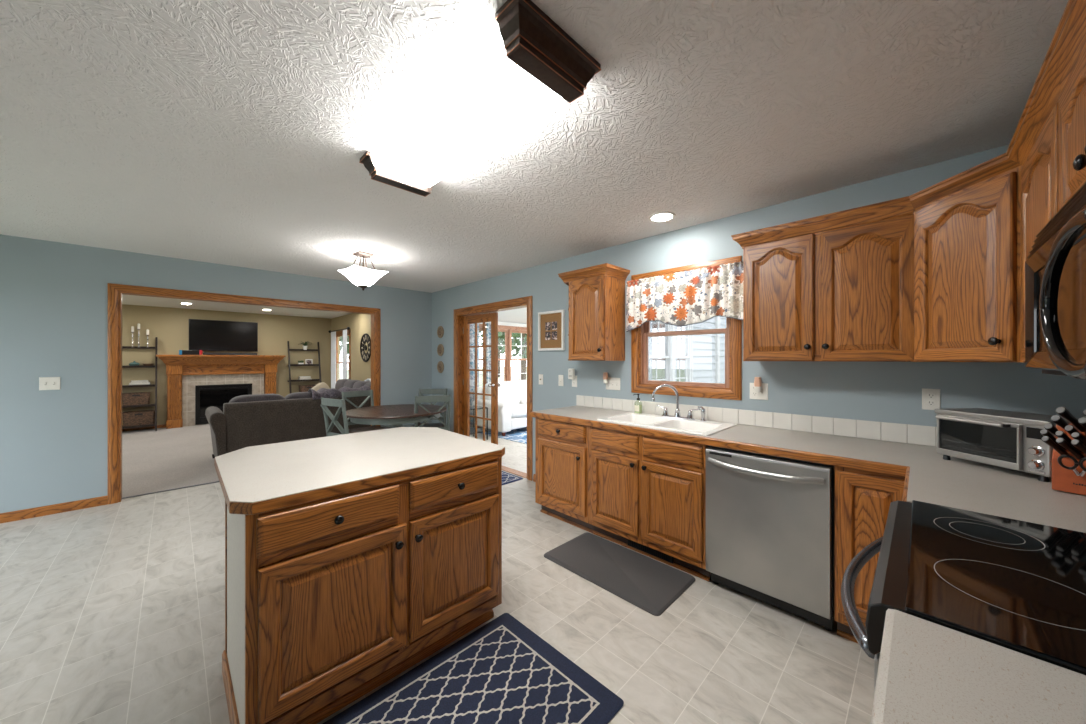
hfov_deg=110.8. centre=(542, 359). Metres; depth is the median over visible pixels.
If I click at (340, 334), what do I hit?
window
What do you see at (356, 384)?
cushion
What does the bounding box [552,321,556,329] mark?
photograph
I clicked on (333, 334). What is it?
curtain
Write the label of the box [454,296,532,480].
trim
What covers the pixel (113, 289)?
trim
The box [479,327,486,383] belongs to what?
window
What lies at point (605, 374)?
air freshener
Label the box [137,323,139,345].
candlestick
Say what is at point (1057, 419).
kitchen knife
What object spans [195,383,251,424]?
gas fireplace
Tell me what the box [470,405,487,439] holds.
side table
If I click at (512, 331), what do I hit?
window
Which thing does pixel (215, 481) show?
threshold strip
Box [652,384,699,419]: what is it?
sink faucet
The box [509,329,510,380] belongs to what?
trim
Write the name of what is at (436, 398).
dining chair
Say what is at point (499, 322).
wall
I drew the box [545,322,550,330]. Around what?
photograph
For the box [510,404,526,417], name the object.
seat cushion
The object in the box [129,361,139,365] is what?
ceramic dish
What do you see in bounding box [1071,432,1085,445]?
kitchen knife
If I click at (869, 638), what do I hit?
oven
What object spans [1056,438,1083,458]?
kitchen knife
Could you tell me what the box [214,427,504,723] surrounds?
kitchen island
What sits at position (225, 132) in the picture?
ceiling
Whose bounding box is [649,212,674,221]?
recessed light
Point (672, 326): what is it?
trim
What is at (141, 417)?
wicker basket
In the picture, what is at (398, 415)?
dining table
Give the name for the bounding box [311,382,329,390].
throw pillow
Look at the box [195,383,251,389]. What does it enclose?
hood
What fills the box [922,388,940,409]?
wall outlet
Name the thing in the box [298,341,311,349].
potted fern
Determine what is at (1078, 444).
kitchen knife
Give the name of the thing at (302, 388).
wicker basket
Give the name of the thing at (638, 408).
soap dispenser
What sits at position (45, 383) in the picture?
light switch
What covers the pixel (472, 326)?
curtain
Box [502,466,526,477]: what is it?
trim
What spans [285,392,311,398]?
cushion
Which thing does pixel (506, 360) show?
window
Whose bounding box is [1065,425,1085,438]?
kitchen knife
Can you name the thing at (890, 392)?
wall
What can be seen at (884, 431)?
tile backsplash
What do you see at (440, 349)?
wall plaque
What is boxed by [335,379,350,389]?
cushion
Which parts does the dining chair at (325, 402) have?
post, rail, rail, post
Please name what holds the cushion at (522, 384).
on the loveseat at (512, 396)
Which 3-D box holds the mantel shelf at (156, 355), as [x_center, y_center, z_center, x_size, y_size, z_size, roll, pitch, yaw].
[-6.864,-0.071,8.107,2.100,0.038,0.360,0,0,-45]
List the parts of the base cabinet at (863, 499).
toe moulding, door panel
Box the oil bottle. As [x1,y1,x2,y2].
[755,386,760,391]
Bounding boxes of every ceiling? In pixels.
[0,0,1067,318]
[492,307,526,323]
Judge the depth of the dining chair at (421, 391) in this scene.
5.43 m
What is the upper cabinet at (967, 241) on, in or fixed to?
attached to the wall at (890, 392)
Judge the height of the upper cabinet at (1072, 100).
0.390 m
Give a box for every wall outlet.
[572,376,576,386]
[750,383,767,399]
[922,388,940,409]
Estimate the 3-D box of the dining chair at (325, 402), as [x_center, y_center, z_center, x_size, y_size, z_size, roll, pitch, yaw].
[-2.198,0.906,4.290,0.449,0.959,0.491,0,0,31]
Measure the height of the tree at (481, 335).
10.183 m
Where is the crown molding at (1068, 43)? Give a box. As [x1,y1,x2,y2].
[731,0,1085,248]
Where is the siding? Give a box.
[693,316,725,383]
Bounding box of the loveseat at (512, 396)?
[472,380,526,435]
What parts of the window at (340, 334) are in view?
sash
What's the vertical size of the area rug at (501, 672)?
0.008 m
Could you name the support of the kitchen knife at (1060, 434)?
in the knife block
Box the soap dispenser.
[634,394,641,412]
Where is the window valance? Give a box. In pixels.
[626,261,742,331]
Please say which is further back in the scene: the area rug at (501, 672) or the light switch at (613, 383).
the light switch at (613, 383)
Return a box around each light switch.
[39,377,59,389]
[558,375,562,385]
[606,377,619,389]
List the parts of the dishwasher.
handle, kick plate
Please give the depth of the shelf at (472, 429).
6.39 m
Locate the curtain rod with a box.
[328,327,349,332]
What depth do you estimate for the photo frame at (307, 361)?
9.24 m
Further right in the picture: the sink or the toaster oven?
the toaster oven
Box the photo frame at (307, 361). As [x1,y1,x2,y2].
[305,359,311,363]
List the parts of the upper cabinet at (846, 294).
door panel, door, knob, knob, door panel, door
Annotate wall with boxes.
[0,234,431,512]
[122,304,330,424]
[331,145,1085,474]
[470,321,526,427]
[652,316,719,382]
[693,318,724,377]
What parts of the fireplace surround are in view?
crown, frieze frame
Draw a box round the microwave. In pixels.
[1025,182,1085,379]
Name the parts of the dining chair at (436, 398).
post, rail, post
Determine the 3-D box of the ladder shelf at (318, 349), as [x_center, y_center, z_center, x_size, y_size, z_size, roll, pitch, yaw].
[-5.780,0.472,9.116,0.668,1.825,0.434,0,0,-45]
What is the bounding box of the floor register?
[628,539,672,562]
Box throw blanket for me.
[308,386,370,398]
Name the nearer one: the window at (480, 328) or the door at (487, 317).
the door at (487, 317)
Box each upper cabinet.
[558,263,629,360]
[743,214,913,361]
[913,166,1024,362]
[1021,103,1057,360]
[1058,47,1085,210]
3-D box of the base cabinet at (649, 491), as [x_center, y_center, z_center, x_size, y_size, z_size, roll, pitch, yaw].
[0.869,0.949,2.805,0.658,0.870,0.911,0,0,-45]
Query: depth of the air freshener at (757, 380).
2.58 m
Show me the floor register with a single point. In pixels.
(631, 543)
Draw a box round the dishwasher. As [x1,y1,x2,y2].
[706,445,834,630]
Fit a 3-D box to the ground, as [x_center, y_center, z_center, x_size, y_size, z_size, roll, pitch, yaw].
[-1.768,1.709,5.946,120.000,0.050,120.000,0,0,-45]
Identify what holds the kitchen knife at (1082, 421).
in the knife block
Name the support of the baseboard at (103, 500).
attached to the wall at (54, 295)
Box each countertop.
[530,406,1085,532]
[870,609,1085,723]
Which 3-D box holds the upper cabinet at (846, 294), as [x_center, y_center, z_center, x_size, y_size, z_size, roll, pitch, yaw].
[1.659,-0.369,2.224,0.356,0.763,0.789,0,0,-45]
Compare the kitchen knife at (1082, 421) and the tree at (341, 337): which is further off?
the tree at (341, 337)
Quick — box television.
[189,319,257,351]
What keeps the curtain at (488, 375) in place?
hanging from the wall at (499, 322)
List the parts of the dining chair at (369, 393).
rail, seat, post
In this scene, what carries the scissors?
hanging from the knife block
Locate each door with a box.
[463,312,500,444]
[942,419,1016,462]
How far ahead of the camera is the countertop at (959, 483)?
1.69 m
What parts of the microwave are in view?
handle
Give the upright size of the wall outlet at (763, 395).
0.115 m
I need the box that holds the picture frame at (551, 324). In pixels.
[538,309,564,350]
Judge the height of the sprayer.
0.109 m
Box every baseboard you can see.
[0,495,107,523]
[122,424,165,430]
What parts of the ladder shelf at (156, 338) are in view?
shelf, shelf, shelf, shelf, shelf, leaning post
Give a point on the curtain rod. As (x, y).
(347, 328)
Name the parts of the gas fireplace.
glass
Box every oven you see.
[841,536,882,693]
[935,408,1078,481]
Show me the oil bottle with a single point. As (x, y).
(757, 388)
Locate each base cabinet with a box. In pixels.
[535,418,593,532]
[588,426,710,581]
[835,466,904,642]
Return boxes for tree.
[340,336,348,358]
[479,331,520,376]
[498,332,526,380]
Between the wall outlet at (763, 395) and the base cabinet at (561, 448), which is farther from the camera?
the base cabinet at (561, 448)
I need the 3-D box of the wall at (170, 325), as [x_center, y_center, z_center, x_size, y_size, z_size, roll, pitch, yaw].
[-7.343,0.164,7.972,5.320,2.440,0.120,0,0,-45]
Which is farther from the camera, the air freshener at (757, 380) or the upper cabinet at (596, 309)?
the upper cabinet at (596, 309)
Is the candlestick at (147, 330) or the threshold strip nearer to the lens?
the threshold strip
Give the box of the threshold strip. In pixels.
[122,481,218,498]
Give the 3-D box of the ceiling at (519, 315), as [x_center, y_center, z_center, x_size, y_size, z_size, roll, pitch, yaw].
[0.471,-1.031,6.767,4.100,0.450,3.920,0,0,-45]
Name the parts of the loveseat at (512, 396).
arm, seat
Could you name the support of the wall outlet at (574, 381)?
attached to the wall at (890, 392)
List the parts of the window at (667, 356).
sash, sash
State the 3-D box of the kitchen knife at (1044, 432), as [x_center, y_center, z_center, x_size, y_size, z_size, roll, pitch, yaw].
[1.807,0.285,1.323,0.106,0.079,0.018,0,0,-9]
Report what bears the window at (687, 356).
in the wall at (722, 318)
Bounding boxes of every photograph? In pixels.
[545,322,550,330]
[545,332,550,339]
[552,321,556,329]
[552,331,556,339]
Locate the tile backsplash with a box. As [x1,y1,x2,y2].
[576,395,936,446]
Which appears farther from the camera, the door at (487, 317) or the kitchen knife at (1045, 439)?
the door at (487, 317)
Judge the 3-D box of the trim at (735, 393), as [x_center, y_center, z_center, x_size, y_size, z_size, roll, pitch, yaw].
[1.109,-0.226,3.021,0.020,1.044,0.909,0,0,-45]
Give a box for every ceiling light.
[338,251,386,290]
[359,0,600,196]
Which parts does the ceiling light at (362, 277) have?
lamp shade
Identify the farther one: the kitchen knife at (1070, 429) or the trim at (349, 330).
the trim at (349, 330)
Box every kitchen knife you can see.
[1040,429,1066,449]
[1042,436,1068,454]
[1044,423,1058,437]
[1051,415,1070,434]
[1055,431,1081,452]
[1056,407,1085,431]
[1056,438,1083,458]
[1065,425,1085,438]
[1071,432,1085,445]
[1071,439,1085,453]
[1078,417,1085,427]
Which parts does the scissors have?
blade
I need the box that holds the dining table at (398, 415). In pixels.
[342,404,446,427]
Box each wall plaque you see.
[437,326,443,337]
[437,344,443,355]
[437,361,443,372]
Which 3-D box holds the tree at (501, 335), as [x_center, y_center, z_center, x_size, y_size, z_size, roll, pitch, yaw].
[-1.262,-2.112,23.966,5.078,7.615,5.021,0,0,-45]
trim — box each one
[108,283,380,503]
[336,329,350,378]
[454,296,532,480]
[498,325,526,329]
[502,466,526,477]
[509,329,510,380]
[631,256,741,399]
[671,325,673,380]
[674,324,692,381]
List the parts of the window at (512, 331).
sash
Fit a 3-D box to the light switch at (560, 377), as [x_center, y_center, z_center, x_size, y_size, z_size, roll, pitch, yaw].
[0.186,0.224,3.959,0.014,0.115,0.070,0,0,-45]
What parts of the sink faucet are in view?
lever handle, spout, plate, lever handle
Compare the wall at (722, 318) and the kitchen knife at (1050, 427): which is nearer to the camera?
the kitchen knife at (1050, 427)
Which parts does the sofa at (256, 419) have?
arm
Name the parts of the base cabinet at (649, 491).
door panel, drawer, door, toe moulding, door panel, door, drawer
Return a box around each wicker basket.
[122,392,150,405]
[122,410,154,426]
[298,385,314,391]
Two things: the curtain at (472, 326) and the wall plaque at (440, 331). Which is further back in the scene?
the curtain at (472, 326)
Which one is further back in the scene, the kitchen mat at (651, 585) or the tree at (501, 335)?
the tree at (501, 335)
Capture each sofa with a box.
[205,392,370,457]
[335,379,370,389]
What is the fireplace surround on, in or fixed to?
on the floor
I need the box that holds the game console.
[179,350,201,354]
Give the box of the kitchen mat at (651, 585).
[544,532,694,615]
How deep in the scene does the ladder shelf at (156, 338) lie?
7.23 m
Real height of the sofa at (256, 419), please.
0.906 m
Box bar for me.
[203,353,256,354]
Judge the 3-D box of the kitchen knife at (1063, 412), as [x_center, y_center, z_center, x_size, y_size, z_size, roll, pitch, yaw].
[1.862,0.211,1.318,0.119,0.091,0.024,0,0,-9]
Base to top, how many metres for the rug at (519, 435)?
0.010 m
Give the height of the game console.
0.100 m
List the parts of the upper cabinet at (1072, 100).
door panel, knob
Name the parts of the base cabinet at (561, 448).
door panel, drawer, door, toe moulding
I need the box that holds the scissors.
[1057,455,1085,476]
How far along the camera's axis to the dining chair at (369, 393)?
5.05 m
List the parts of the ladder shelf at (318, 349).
leaning post, shelf, shelf, shelf, leaning post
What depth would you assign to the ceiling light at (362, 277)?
3.67 m
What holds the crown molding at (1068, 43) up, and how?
attached to the upper cabinet at (846, 294)
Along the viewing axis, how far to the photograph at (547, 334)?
4.08 m
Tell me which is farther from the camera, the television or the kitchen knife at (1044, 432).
the television
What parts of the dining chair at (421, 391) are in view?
seat, rail, post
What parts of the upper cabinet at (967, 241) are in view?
door panel, knob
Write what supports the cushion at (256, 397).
on the sofa at (256, 419)
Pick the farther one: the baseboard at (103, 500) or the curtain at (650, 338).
the curtain at (650, 338)
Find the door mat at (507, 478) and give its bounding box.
[502,471,522,484]
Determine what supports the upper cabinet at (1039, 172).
attached to the wall
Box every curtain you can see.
[331,331,335,387]
[343,329,346,378]
[470,323,478,424]
[486,323,490,383]
[649,321,651,379]
[675,326,676,380]
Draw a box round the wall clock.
[360,333,370,361]
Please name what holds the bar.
on the fireplace surround
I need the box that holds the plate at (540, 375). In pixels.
[539,374,542,384]
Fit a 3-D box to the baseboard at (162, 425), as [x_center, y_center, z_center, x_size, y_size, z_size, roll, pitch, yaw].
[-8.405,1.349,6.828,2.200,0.070,0.013,0,0,-45]
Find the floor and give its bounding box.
[0,424,873,723]
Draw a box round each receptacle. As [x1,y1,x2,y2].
[927,393,934,398]
[927,400,934,405]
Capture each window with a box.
[336,332,348,381]
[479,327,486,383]
[498,329,508,380]
[511,329,526,379]
[641,317,728,387]
[648,321,670,380]
[652,324,684,378]
[675,325,690,381]
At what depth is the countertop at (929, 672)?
0.54 m
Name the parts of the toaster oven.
door handle, door, plate, control knob, control knob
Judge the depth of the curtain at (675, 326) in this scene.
6.11 m
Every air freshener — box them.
[568,368,574,378]
[603,372,607,383]
[754,377,761,391]
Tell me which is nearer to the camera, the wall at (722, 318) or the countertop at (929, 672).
the countertop at (929, 672)
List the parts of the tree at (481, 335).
crown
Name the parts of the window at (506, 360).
sash, sash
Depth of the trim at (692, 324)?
6.11 m
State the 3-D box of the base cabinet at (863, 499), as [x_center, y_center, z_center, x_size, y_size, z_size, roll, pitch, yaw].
[1.746,0.949,1.939,0.627,0.870,0.300,0,0,-45]
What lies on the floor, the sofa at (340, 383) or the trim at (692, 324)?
the sofa at (340, 383)
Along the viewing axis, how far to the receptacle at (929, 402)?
2.02 m
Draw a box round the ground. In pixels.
[340,366,684,386]
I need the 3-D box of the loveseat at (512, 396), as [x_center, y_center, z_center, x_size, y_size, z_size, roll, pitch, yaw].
[-0.340,0.908,7.674,2.080,0.928,0.990,0,0,-45]
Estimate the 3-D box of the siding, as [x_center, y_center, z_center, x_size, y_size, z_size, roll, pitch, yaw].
[2.570,0.067,6.266,6.380,2.635,0.024,0,0,-45]
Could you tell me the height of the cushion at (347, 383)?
0.520 m
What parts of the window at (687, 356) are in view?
sash, sash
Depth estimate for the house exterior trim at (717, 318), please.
6.81 m
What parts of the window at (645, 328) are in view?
sash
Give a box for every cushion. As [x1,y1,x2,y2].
[229,394,284,402]
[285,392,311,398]
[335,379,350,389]
[344,380,359,387]
[353,381,369,387]
[485,381,520,403]
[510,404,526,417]
[517,380,526,403]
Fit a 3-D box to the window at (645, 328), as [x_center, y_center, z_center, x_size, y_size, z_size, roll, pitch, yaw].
[1.161,-0.226,3.073,0.103,0.900,0.765,0,0,-45]
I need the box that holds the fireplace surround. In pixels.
[156,355,285,428]
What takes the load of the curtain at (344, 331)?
hanging from the curtain rod
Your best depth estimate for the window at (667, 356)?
5.62 m
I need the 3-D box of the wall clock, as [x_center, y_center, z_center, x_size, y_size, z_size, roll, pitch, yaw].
[-3.764,-0.246,7.938,0.035,0.610,0.610,0,0,-45]
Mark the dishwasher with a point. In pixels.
(770, 520)
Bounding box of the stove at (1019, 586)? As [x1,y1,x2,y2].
[841,500,1085,693]
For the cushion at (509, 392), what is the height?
0.560 m
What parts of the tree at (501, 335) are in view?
crown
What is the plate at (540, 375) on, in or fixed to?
attached to the wall at (890, 392)
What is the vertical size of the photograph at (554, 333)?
0.088 m
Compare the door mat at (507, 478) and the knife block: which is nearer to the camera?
the knife block
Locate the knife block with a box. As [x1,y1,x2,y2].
[1052,423,1085,494]
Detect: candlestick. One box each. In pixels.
[131,326,133,345]
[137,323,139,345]
[146,329,148,347]
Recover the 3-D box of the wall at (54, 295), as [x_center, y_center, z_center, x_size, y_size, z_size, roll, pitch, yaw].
[-3.638,0.164,4.139,5.200,2.440,0.060,0,0,-45]
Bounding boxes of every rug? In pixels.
[323,613,623,723]
[482,427,526,443]
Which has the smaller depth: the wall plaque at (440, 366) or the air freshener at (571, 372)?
the air freshener at (571, 372)
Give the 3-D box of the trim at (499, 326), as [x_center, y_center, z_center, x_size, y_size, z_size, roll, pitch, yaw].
[-0.343,0.014,8.537,1.970,1.480,0.018,0,0,-45]
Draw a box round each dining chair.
[320,397,348,435]
[342,390,388,433]
[410,389,446,426]
[414,394,450,430]
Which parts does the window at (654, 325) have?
sash, sash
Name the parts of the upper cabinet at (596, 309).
door panel, door, frame, crown moulding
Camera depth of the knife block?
1.31 m
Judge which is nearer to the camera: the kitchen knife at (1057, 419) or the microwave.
the microwave
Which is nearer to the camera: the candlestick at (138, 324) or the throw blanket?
the throw blanket
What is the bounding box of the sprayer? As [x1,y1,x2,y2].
[698,406,706,421]
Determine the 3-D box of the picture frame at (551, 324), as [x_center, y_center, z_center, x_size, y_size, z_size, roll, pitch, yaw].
[0.087,-0.308,4.046,0.028,0.425,0.380,0,0,-45]
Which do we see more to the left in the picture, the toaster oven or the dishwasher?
the dishwasher
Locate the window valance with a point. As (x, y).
(690, 297)
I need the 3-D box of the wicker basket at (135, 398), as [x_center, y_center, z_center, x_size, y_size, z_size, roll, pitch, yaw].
[-7.807,0.763,7.190,0.376,0.242,0.256,0,0,-45]
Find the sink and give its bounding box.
[597,412,736,435]
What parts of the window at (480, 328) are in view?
sash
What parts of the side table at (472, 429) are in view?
leg, leg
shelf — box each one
[122,337,157,430]
[156,355,285,356]
[287,341,321,392]
[470,427,485,432]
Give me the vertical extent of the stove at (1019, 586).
1.080 m
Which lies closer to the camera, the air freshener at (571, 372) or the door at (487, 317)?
the air freshener at (571, 372)
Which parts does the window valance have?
curtain rod, hem cord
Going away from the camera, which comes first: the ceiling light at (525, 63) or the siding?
the ceiling light at (525, 63)
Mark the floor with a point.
(114, 613)

